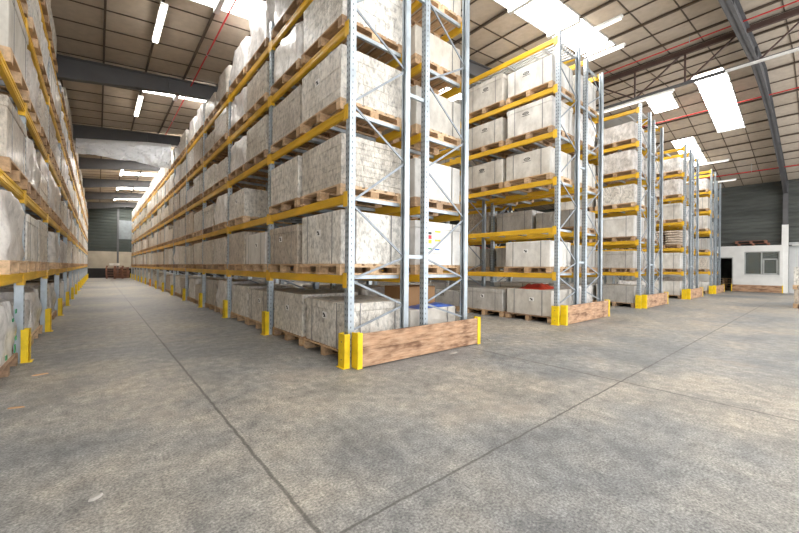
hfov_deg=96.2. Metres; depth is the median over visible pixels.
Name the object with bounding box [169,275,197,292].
pallet
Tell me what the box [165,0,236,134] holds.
pipe
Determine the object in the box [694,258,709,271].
pallet
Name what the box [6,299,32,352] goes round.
pallet
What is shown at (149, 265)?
pallet
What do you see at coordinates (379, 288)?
pallet
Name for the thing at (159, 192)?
pallet
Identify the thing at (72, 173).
pallet
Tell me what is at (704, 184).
pallet
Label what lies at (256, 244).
pallet
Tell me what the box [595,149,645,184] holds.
pallet
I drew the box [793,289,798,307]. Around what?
pallet
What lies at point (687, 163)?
pallet
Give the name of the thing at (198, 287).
pallet
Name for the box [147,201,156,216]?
pallet
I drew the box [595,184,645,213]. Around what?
pallet
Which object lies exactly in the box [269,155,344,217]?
pallet
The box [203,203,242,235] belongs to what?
pallet
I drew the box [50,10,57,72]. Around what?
pallet
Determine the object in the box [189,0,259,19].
window
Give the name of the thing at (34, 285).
pallet
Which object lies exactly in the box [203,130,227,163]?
pallet
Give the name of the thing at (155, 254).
pallet
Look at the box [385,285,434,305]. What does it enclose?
carton
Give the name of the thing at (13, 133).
pallet
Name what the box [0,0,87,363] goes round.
rack
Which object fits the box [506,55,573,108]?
pallet
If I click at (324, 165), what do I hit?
pallet
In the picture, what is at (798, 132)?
purlin
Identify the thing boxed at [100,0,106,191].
purlin
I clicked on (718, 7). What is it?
purlin
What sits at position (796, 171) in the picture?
purlin
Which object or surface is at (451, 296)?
pallet
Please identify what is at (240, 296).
pallet
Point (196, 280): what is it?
pallet
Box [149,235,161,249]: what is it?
pallet
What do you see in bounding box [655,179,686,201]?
pallet
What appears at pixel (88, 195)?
rafter
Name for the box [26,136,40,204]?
pallet
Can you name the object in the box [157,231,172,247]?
pallet
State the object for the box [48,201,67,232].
pallet
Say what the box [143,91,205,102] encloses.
window
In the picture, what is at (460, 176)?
pallet
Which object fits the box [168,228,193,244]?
pallet
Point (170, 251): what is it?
pallet
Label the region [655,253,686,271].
pallet
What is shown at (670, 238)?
pallet
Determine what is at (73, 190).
pallet
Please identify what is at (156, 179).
pallet
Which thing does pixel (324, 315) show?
pallet
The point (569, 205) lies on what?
pallet
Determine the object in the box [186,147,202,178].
pallet
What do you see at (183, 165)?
pallet
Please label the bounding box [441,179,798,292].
wall
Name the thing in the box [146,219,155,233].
pallet
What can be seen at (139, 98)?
strip light
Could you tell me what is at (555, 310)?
guard
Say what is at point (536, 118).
pallet
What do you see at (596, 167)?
pallet
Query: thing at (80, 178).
pallet
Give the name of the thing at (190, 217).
pallet
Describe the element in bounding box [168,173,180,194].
pallet
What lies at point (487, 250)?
pallet
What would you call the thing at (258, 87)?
pallet
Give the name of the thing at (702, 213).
rack
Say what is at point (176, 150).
pallet
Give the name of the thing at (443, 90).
window
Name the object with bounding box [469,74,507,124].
pallet
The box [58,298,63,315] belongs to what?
guard
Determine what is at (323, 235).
pallet
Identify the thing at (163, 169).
pallet
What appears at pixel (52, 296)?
pallet
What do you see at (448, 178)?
pallet
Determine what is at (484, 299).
pallet
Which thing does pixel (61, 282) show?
pallet
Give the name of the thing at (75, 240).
pallet
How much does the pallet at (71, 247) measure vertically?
0.894 m
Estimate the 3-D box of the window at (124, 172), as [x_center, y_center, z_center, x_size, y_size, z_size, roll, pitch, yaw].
[-15.019,-5.668,22.223,3.480,0.427,0.860,1,0,-40]
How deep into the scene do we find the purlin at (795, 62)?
13.37 m
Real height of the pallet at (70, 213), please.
0.843 m
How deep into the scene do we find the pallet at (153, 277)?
20.61 m
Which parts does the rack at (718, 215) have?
post, post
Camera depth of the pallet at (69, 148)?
11.26 m
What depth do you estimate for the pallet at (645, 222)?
12.60 m
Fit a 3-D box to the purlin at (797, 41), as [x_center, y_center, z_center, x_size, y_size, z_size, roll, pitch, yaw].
[-0.124,-6.978,25.656,0.042,0.058,47.500,1,0,-40]
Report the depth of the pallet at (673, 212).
15.52 m
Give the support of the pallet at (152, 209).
on the rack at (348, 114)
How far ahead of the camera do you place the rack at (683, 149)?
15.67 m
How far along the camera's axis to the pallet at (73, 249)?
13.25 m
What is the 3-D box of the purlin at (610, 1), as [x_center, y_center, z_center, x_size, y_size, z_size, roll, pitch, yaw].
[-5.673,-6.258,20.996,0.042,0.058,47.500,1,0,-40]
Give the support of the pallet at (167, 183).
on the rack at (348, 114)
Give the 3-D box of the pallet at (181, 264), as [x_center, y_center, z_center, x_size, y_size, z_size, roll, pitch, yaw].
[-7.706,-0.339,13.655,1.080,0.803,1.200,1,0,-40]
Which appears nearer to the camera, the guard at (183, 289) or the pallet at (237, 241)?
the pallet at (237, 241)
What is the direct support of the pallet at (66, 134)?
on the rack at (19, 280)
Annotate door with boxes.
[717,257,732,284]
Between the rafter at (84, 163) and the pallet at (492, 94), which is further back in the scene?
the rafter at (84, 163)
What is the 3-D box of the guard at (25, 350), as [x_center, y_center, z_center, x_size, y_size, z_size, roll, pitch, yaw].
[-4.765,1.006,4.590,0.103,0.420,0.170,1,0,-40]
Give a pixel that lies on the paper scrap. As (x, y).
(98, 495)
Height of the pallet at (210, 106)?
0.623 m
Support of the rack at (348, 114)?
on the floor
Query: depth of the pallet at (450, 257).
5.77 m
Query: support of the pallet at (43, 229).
on the rack at (19, 280)
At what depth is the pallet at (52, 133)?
7.11 m
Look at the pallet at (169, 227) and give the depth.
16.42 m
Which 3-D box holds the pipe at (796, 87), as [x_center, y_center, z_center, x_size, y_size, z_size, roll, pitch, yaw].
[12.756,-6.585,14.276,0.048,0.543,12.500,1,0,-40]
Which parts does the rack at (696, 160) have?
post, post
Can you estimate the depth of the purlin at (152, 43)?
9.51 m
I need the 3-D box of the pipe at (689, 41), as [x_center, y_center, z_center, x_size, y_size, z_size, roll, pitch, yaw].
[7.197,-6.507,11.564,0.043,0.177,15.500,1,0,-40]
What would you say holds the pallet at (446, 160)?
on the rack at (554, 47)
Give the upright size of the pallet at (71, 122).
0.743 m
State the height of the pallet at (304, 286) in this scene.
0.834 m
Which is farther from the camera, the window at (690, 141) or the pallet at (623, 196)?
the window at (690, 141)
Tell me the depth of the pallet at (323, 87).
5.00 m
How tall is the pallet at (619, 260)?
0.706 m
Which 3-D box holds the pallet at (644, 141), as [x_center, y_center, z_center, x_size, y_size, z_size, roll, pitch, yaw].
[8.701,-4.362,13.284,1.083,0.734,1.202,1,0,-40]
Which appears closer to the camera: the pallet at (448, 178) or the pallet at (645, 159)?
the pallet at (448, 178)
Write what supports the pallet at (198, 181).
on the rack at (348, 114)
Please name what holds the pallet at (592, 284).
on the floor
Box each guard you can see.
[20,328,33,362]
[45,308,52,331]
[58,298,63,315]
[66,291,69,305]
[71,287,73,298]
[182,288,185,300]
[198,293,202,307]
[222,300,227,317]
[261,311,268,335]
[336,332,349,369]
[550,306,559,325]
[635,295,641,308]
[681,289,685,298]
[709,286,712,293]
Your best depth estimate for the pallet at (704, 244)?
18.94 m
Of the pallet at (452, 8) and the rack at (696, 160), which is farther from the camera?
the rack at (696, 160)
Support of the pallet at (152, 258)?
on the rack at (348, 114)
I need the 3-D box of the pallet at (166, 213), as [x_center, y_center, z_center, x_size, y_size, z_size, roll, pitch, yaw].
[-10.266,-2.396,16.725,1.080,0.623,1.200,1,0,-40]
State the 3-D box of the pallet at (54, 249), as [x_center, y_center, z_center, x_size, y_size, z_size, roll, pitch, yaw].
[-8.202,-0.367,7.847,1.082,0.834,1.200,1,0,-40]
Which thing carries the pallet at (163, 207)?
on the rack at (348, 114)
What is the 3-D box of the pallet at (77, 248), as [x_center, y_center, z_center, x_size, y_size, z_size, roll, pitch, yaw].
[-15.160,-0.420,16.136,1.080,0.843,1.200,1,0,-40]
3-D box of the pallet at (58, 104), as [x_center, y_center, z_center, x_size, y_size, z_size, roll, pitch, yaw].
[-8.161,-3.587,7.845,1.080,0.894,1.202,1,0,-40]
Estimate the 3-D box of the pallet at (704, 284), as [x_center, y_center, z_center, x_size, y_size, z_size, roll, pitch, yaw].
[16.165,1.117,19.584,1.080,0.606,1.200,1,0,-40]
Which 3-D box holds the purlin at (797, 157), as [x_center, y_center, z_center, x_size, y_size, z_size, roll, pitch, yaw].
[7.483,-5.436,32.059,0.024,0.028,47.500,1,0,-40]
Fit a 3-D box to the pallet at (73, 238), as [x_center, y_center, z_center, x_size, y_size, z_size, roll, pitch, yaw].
[-12.596,-1.377,13.086,1.083,0.734,1.202,1,0,-40]
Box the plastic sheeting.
[75,138,171,168]
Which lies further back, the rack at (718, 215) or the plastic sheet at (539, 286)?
the rack at (718, 215)
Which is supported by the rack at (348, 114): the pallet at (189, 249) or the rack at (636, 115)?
the pallet at (189, 249)
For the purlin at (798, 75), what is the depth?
14.32 m
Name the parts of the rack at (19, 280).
post, post, post, post, post, post, post, upright frame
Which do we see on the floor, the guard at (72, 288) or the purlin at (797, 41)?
the guard at (72, 288)
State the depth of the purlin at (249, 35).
11.02 m
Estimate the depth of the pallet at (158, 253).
18.47 m
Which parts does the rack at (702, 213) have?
post, post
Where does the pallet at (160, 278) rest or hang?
on the floor
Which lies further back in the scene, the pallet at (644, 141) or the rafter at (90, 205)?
the rafter at (90, 205)
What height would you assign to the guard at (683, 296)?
0.420 m
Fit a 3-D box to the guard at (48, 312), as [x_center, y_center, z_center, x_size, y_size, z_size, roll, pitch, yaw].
[-6.509,0.993,6.664,0.103,0.420,0.170,1,0,-40]
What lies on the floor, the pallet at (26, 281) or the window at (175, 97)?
the pallet at (26, 281)
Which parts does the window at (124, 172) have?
rooflight panel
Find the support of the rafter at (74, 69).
attached to the wall column
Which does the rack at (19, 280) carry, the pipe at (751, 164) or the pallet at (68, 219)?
the pallet at (68, 219)
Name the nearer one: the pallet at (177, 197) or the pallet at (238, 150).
the pallet at (238, 150)
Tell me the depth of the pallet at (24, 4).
4.40 m
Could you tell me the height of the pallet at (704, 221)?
0.826 m
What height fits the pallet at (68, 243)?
0.803 m
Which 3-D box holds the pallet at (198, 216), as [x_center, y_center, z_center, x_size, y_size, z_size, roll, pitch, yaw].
[-5.943,-1.326,11.586,1.080,0.743,1.200,1,0,-40]
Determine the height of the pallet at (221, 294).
0.894 m
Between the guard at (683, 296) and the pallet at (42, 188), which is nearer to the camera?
the pallet at (42, 188)
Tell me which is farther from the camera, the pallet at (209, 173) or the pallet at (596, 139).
the pallet at (596, 139)
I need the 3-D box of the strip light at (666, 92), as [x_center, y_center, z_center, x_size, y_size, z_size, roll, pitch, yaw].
[7.787,-5.463,11.968,0.100,0.102,2.250,1,0,-40]
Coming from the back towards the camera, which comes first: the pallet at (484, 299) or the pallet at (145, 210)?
the pallet at (145, 210)
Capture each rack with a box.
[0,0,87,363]
[131,0,410,366]
[224,0,469,325]
[355,29,580,305]
[428,58,603,303]
[494,103,651,294]
[560,144,691,288]
[571,120,663,293]
[602,169,715,285]
[623,153,698,288]
[656,181,720,285]
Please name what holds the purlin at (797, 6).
attached to the ceiling
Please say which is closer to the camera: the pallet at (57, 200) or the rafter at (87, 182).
the pallet at (57, 200)
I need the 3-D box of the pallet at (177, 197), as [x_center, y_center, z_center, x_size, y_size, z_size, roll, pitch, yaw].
[-8.514,-2.456,14.642,1.080,0.766,1.200,1,0,-40]
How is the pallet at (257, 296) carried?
on the floor
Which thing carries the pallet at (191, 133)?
on the rack at (348, 114)
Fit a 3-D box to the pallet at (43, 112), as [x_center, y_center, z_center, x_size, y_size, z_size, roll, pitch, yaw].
[-6.437,-2.439,5.777,1.080,0.743,1.200,1,0,-40]
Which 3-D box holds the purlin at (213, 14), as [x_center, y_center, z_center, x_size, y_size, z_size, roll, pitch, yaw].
[-11.221,-5.539,16.336,0.042,0.058,47.500,1,0,-40]
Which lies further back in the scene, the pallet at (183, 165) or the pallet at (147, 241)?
the pallet at (147, 241)
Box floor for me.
[0,276,798,532]
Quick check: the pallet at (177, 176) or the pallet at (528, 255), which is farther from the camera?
the pallet at (177, 176)
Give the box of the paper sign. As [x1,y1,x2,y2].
[428,228,442,252]
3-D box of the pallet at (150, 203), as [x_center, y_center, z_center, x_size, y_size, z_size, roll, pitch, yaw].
[-14.649,-3.577,21.979,1.080,0.803,1.200,1,0,-40]
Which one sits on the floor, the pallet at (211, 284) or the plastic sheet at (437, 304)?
the pallet at (211, 284)
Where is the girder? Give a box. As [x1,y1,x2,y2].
[592,8,798,111]
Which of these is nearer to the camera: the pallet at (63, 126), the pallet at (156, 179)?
the pallet at (63, 126)
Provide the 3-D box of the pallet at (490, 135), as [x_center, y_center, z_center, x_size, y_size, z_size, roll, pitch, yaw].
[2.624,-3.416,9.851,1.080,0.746,1.200,1,0,-40]
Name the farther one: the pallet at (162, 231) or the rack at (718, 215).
the rack at (718, 215)
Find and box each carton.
[109,263,119,265]
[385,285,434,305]
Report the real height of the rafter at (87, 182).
3.047 m
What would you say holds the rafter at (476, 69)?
attached to the wall column
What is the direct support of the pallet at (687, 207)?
on the rack at (696, 160)
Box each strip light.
[134,95,143,116]
[151,1,167,42]
[567,14,622,43]
[587,42,625,61]
[597,88,674,114]
[699,159,729,165]
[713,178,736,182]
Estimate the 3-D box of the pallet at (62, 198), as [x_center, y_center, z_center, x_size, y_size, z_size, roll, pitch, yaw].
[-10.841,-2.465,11.017,1.083,0.734,1.202,1,0,-40]
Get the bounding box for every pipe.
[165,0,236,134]
[604,0,798,73]
[642,87,798,126]
[695,164,798,179]
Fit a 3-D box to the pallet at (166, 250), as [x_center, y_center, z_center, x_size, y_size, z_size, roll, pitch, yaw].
[-10.270,-0.376,16.731,1.080,0.843,1.200,1,0,-40]
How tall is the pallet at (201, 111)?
0.894 m
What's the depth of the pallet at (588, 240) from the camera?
13.24 m
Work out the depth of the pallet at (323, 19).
5.07 m
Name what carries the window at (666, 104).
attached to the ceiling
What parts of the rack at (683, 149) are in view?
post, post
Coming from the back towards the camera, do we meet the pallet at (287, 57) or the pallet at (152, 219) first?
the pallet at (152, 219)
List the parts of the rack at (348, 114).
upright frame, upright frame, upright frame, upright frame, post, upright frame, post, post, post, post, upright frame, post, post, post, post, post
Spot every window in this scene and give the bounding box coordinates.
[119,187,147,190]
[123,171,157,176]
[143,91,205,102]
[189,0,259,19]
[439,86,460,100]
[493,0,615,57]
[646,93,678,113]
[671,137,707,165]
[691,67,745,132]
[743,251,780,275]
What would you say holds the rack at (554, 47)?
on the floor
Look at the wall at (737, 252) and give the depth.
21.06 m
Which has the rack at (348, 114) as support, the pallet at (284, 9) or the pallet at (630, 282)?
the pallet at (284, 9)
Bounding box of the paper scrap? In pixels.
[88,492,102,501]
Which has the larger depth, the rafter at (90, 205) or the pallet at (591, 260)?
the rafter at (90, 205)
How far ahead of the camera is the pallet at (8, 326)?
4.08 m
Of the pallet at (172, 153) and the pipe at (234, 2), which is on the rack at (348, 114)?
the pallet at (172, 153)
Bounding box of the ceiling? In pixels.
[51,0,798,222]
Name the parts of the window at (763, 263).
sill, hatch frame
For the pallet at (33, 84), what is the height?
0.894 m
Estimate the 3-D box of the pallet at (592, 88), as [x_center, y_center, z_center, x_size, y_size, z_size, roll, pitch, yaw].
[4.542,-4.449,9.787,1.080,0.826,1.200,1,0,-40]
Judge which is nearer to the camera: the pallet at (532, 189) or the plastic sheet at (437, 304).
the plastic sheet at (437, 304)
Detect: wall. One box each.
[87,207,301,277]
[382,245,798,292]
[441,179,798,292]
[721,245,791,292]
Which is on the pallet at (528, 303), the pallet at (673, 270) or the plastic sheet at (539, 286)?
the plastic sheet at (539, 286)
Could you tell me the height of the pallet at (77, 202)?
0.894 m
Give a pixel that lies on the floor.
(679, 415)
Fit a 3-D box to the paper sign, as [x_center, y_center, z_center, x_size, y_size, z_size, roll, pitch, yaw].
[0.539,-0.407,5.627,0.400,0.380,0.003,1,0,-40]
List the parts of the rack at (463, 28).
post, post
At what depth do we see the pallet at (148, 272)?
22.60 m
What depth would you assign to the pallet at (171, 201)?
15.33 m
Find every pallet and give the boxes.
[0,0,29,102]
[0,49,40,133]
[0,94,27,190]
[0,189,26,274]
[0,283,49,324]
[0,288,41,342]
[0,300,17,377]
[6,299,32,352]
[20,0,27,17]
[25,152,48,213]
[25,214,39,271]
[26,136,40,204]
[26,281,59,297]
[26,282,56,318]
[27,0,42,66]
[27,89,49,153]
[29,171,56,220]
[29,183,61,225]
[29,278,69,299]
[34,114,56,169]
[37,220,48,270]
[38,275,68,278]
[39,22,50,95]
[40,0,51,40]
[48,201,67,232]
[48,202,64,229]
[48,231,60,268]
[49,57,56,119]
[49,139,61,179]
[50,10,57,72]
[50,209,70,235]
[52,149,65,189]
[55,85,61,135]
[58,81,65,112]
[60,161,68,196]
[60,211,72,237]
[60,219,74,239]
[60,240,65,268]
[60,281,64,305]
[61,111,66,150]
[61,175,70,202]
[61,181,72,207]
[62,87,68,126]
[62,225,76,241]
[63,242,67,267]
[64,122,68,160]
[67,241,70,267]
[68,106,71,139]
[68,138,71,170]
[68,151,73,177]
[68,190,74,211]
[68,241,72,266]
[71,122,73,149]
[72,245,74,266]
[73,157,75,184]
[74,143,77,165]
[74,191,76,215]
[74,245,76,266]
[76,198,78,218]
[77,248,78,266]
[79,169,81,186]
[142,239,155,251]
[143,208,150,220]
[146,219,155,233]
[146,236,163,250]
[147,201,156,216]
[147,272,168,284]
[148,253,150,266]
[149,182,151,198]
[149,199,156,215]
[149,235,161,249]
[151,178,154,194]
[151,195,156,212]
[151,216,162,230]
[151,238,163,249]
[151,253,153,266]
[152,273,172,286]
[153,216,163,228]
[153,232,171,248]
[153,253,156,266]
[154,174,162,191]
[154,193,161,209]
[156,252,159,266]
[157,168,163,187]
[157,188,168,206]
[157,208,173,226]
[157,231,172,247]
[158,277,161,288]
[159,252,163,266]
[160,168,169,183]
[160,205,173,224]
[160,229,172,246]
[161,184,170,203]
[164,206,176,222]
[164,225,190,245]
[164,249,167,266]
[165,179,173,199]
[165,276,169,291]
[168,149,175,172]
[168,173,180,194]
[168,197,185,219]
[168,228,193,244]
[168,248,172,267]
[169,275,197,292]
[173,193,191,216]
[173,220,201,243]
[173,246,181,267]
[174,142,185,165]
[174,164,192,190]
[174,276,209,296]
[178,217,212,241]
[178,246,184,267]
[179,129,188,159]
[179,160,194,186]
[179,186,200,212]
[180,278,188,297]
[185,212,223,239]
[185,245,193,268]
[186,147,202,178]
[186,186,208,209]
[187,116,196,149]
[187,277,226,302]
[193,137,219,171]
[193,173,218,204]
[193,210,234,237]
[193,242,201,268]
[194,103,214,139]
[194,284,201,303]
[202,240,213,268]
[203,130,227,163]
[203,164,238,198]
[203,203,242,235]
[204,92,216,128]
[205,279,226,310]
[212,237,226,269]
[213,106,243,153]
[213,157,265,192]
[213,193,260,232]
[215,65,234,113]
[215,279,264,313]
[228,135,267,183]
[228,188,291,228]
[228,231,260,270]
[229,36,257,95]
[229,87,259,138]
[230,283,292,323]
[244,232,292,271]
[245,114,294,173]
[246,0,279,74]
[246,61,287,122]
[247,287,303,328]
[268,224,315,272]
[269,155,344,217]
[270,20,316,97]
[271,0,303,39]
[271,85,326,156]
[272,289,357,345]
[299,209,400,274]
[300,44,401,140]
[300,132,400,210]
[301,0,402,68]
[303,284,338,288]
[304,295,399,355]
[333,285,384,296]
[362,267,387,271]
[381,220,459,273]
[382,85,460,158]
[382,158,460,219]
[385,24,461,94]
[401,0,461,37]
[408,306,454,326]
[409,282,448,288]
[418,153,449,166]
[428,246,480,270]
[435,288,475,311]
[453,99,475,133]
[459,176,481,202]
[459,197,507,209]
[467,286,515,316]
[468,158,496,167]
[468,159,524,198]
[468,212,496,233]
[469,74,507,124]
[469,117,523,161]
[471,249,503,270]
[494,281,548,287]
[495,248,542,271]
[496,188,535,204]
[496,210,544,231]
[497,147,536,159]
[504,146,572,192]
[504,240,571,272]
[505,287,570,323]
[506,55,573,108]
[506,95,573,152]
[535,160,596,199]
[536,209,596,233]
[537,113,597,158]
[541,245,595,272]
[549,283,592,304]
[560,190,595,210]
[560,282,602,301]
[561,75,596,116]
[561,219,595,242]
[580,137,597,160]
[591,164,597,175]
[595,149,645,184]
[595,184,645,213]
[595,215,644,241]
[595,251,644,271]
[595,284,644,307]
[597,121,645,155]
[610,252,656,271]
[611,158,657,184]
[611,220,657,243]
[613,132,657,156]
[613,194,657,213]
[618,280,645,286]
[654,230,686,248]
[654,280,681,298]
[655,157,686,180]
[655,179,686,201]
[655,203,686,223]
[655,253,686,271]
[657,230,687,248]
[657,254,687,271]
[658,160,694,181]
[658,185,694,202]
[658,206,688,223]
[658,277,687,296]
[679,215,709,231]
[686,178,709,192]
[686,197,709,211]
[693,281,708,293]
[694,239,709,251]
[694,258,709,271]
[735,240,767,243]
[737,243,769,245]
[793,267,798,288]
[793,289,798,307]
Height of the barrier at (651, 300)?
0.440 m
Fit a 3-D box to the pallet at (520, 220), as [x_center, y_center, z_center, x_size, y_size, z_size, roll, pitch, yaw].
[3.707,-1.225,10.750,1.080,0.706,1.200,1,0,-40]
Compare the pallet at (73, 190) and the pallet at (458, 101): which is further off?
the pallet at (73, 190)
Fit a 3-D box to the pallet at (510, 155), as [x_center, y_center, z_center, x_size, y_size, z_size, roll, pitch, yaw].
[3.720,-3.405,10.753,1.080,0.746,1.200,1,0,-40]
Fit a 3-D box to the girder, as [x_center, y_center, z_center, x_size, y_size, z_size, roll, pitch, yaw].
[7.825,-6.057,11.899,0.100,1.055,15.800,1,0,-40]
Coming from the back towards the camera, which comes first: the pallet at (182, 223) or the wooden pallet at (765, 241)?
the wooden pallet at (765, 241)
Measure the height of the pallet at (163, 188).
0.766 m
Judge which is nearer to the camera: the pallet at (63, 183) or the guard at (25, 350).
the guard at (25, 350)
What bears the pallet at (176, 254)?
on the rack at (348, 114)
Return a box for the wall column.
[782,181,788,292]
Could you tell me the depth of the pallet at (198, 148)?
11.18 m
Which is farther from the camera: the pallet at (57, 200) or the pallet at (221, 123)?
the pallet at (221, 123)
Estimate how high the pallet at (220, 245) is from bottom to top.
0.803 m
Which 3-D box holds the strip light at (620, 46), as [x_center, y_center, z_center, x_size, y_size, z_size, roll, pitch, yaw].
[5.912,-6.136,10.290,0.100,0.102,1.000,1,0,-40]
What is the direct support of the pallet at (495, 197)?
on the rack at (583, 235)
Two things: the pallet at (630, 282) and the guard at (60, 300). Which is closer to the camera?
the guard at (60, 300)
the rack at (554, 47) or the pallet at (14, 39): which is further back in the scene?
the rack at (554, 47)
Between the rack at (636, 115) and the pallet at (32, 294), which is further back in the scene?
the rack at (636, 115)
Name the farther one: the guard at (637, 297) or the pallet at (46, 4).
the guard at (637, 297)
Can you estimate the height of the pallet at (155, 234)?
0.846 m
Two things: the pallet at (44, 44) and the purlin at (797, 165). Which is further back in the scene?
the purlin at (797, 165)
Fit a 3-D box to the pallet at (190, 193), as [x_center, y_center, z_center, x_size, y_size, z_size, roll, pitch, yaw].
[-6.760,-2.364,12.583,1.080,0.606,1.200,1,0,-40]
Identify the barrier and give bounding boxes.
[351,316,480,369]
[560,299,609,325]
[642,292,667,308]
[686,287,702,298]
[713,284,724,293]
[731,284,782,292]
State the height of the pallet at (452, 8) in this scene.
0.746 m
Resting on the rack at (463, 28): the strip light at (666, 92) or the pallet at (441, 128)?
the pallet at (441, 128)
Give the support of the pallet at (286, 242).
on the rack at (348, 114)
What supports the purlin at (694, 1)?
attached to the ceiling
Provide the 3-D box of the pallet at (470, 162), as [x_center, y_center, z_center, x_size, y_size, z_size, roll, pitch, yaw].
[2.804,-3.332,11.849,1.080,0.586,1.200,1,0,-40]
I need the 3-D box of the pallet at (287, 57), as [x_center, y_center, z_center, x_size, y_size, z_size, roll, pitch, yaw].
[-1.527,-3.501,6.357,1.082,0.834,1.200,1,0,-40]
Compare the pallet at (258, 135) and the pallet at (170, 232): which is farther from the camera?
the pallet at (170, 232)
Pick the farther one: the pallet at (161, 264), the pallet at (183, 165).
the pallet at (161, 264)
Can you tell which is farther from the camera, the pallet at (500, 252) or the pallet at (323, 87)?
the pallet at (500, 252)
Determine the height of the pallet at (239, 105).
0.834 m
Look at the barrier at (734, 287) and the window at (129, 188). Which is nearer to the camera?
the barrier at (734, 287)
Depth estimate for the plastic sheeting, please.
14.04 m
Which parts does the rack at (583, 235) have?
post, upright frame, post, post, post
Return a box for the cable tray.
[725,47,798,72]
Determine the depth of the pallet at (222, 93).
9.12 m
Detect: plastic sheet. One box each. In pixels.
[409,302,453,308]
[520,283,553,289]
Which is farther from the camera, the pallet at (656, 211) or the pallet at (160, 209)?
the pallet at (160, 209)
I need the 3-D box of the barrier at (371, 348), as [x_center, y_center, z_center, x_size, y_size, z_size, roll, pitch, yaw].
[0.370,1.041,5.174,2.408,0.440,0.134,1,0,-40]
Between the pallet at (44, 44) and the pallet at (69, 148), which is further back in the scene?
the pallet at (69, 148)
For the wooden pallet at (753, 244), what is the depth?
20.58 m
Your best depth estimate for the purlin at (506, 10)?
8.89 m
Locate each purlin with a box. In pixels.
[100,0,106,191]
[113,0,164,201]
[127,12,214,201]
[175,35,250,147]
[439,30,798,150]
[445,0,616,87]
[448,0,656,98]
[450,9,507,44]
[457,75,798,167]
[469,0,569,56]
[497,171,798,211]
[574,0,701,54]
[582,0,782,75]
[588,7,721,62]
[592,6,798,82]
[596,19,798,91]
[596,40,798,106]
[604,61,798,117]
[610,112,798,153]
[643,89,798,128]
[651,101,798,135]
[657,123,798,151]
[693,132,798,152]
[694,150,798,167]
[702,141,798,158]
[713,157,798,170]
[719,165,798,176]
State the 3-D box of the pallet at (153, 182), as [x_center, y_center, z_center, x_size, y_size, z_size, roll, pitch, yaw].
[-13.729,-4.596,20.875,1.082,0.834,1.200,1,0,-40]
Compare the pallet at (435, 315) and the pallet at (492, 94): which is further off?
the pallet at (492, 94)
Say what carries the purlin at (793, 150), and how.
attached to the ceiling
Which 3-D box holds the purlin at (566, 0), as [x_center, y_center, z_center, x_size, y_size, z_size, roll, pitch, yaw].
[-6.366,-6.183,20.413,0.024,0.028,47.500,1,0,-40]
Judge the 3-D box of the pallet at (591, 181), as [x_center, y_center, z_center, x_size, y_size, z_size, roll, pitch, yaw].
[4.532,-2.340,9.792,1.080,0.746,1.200,1,0,-40]
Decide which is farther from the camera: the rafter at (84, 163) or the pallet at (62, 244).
the rafter at (84, 163)
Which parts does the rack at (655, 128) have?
post, post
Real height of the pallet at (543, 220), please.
0.586 m
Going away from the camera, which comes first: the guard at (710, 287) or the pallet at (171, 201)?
the pallet at (171, 201)
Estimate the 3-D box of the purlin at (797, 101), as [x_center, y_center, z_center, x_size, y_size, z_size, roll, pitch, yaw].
[3.336,-6.520,28.567,0.024,0.028,47.500,1,0,-40]
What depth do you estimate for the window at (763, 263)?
20.31 m
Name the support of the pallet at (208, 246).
on the rack at (348, 114)
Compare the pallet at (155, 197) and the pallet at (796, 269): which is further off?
the pallet at (155, 197)
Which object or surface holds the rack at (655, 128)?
on the floor
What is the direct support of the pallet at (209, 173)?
on the rack at (348, 114)
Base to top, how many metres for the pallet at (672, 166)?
0.734 m
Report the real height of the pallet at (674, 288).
0.746 m
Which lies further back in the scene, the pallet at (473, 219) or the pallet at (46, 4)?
the pallet at (473, 219)
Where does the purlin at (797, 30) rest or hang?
attached to the ceiling
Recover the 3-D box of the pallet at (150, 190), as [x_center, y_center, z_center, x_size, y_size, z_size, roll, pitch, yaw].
[-14.648,-4.632,21.963,1.080,0.894,1.202,1,0,-40]
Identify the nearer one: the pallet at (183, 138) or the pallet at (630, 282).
the pallet at (183, 138)
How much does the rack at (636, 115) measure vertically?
6.560 m
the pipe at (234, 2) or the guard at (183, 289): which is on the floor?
the guard at (183, 289)
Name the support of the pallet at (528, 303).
on the floor
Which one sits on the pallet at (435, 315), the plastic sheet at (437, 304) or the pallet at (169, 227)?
the plastic sheet at (437, 304)
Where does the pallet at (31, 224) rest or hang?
on the rack at (19, 280)
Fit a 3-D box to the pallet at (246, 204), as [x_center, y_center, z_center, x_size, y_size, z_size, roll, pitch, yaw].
[-3.285,-1.308,8.419,1.080,0.743,1.200,1,0,-40]
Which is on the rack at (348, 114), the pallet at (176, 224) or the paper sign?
the pallet at (176, 224)
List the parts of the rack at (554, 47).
post, post, post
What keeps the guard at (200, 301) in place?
on the floor
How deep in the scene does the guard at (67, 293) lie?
10.75 m
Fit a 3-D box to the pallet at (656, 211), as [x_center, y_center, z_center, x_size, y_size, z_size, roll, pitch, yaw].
[8.685,-2.228,13.279,1.080,0.606,1.200,1,0,-40]
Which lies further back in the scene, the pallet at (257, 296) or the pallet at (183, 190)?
the pallet at (183, 190)
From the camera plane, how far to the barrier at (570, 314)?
8.42 m
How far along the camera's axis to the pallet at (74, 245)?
14.52 m
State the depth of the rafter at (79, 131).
13.98 m
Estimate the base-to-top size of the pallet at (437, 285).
0.746 m
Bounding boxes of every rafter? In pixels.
[56,54,460,138]
[72,124,517,211]
[78,157,160,170]
[82,178,418,218]
[85,192,144,199]
[87,202,136,208]
[263,0,597,118]
[718,0,787,192]
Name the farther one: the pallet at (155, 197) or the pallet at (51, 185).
the pallet at (155, 197)
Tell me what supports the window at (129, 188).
attached to the ceiling
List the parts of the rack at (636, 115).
post, post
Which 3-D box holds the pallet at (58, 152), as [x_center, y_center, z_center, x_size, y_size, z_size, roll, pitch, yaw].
[-8.182,-2.447,7.853,1.083,0.734,1.202,1,0,-40]
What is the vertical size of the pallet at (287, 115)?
0.803 m

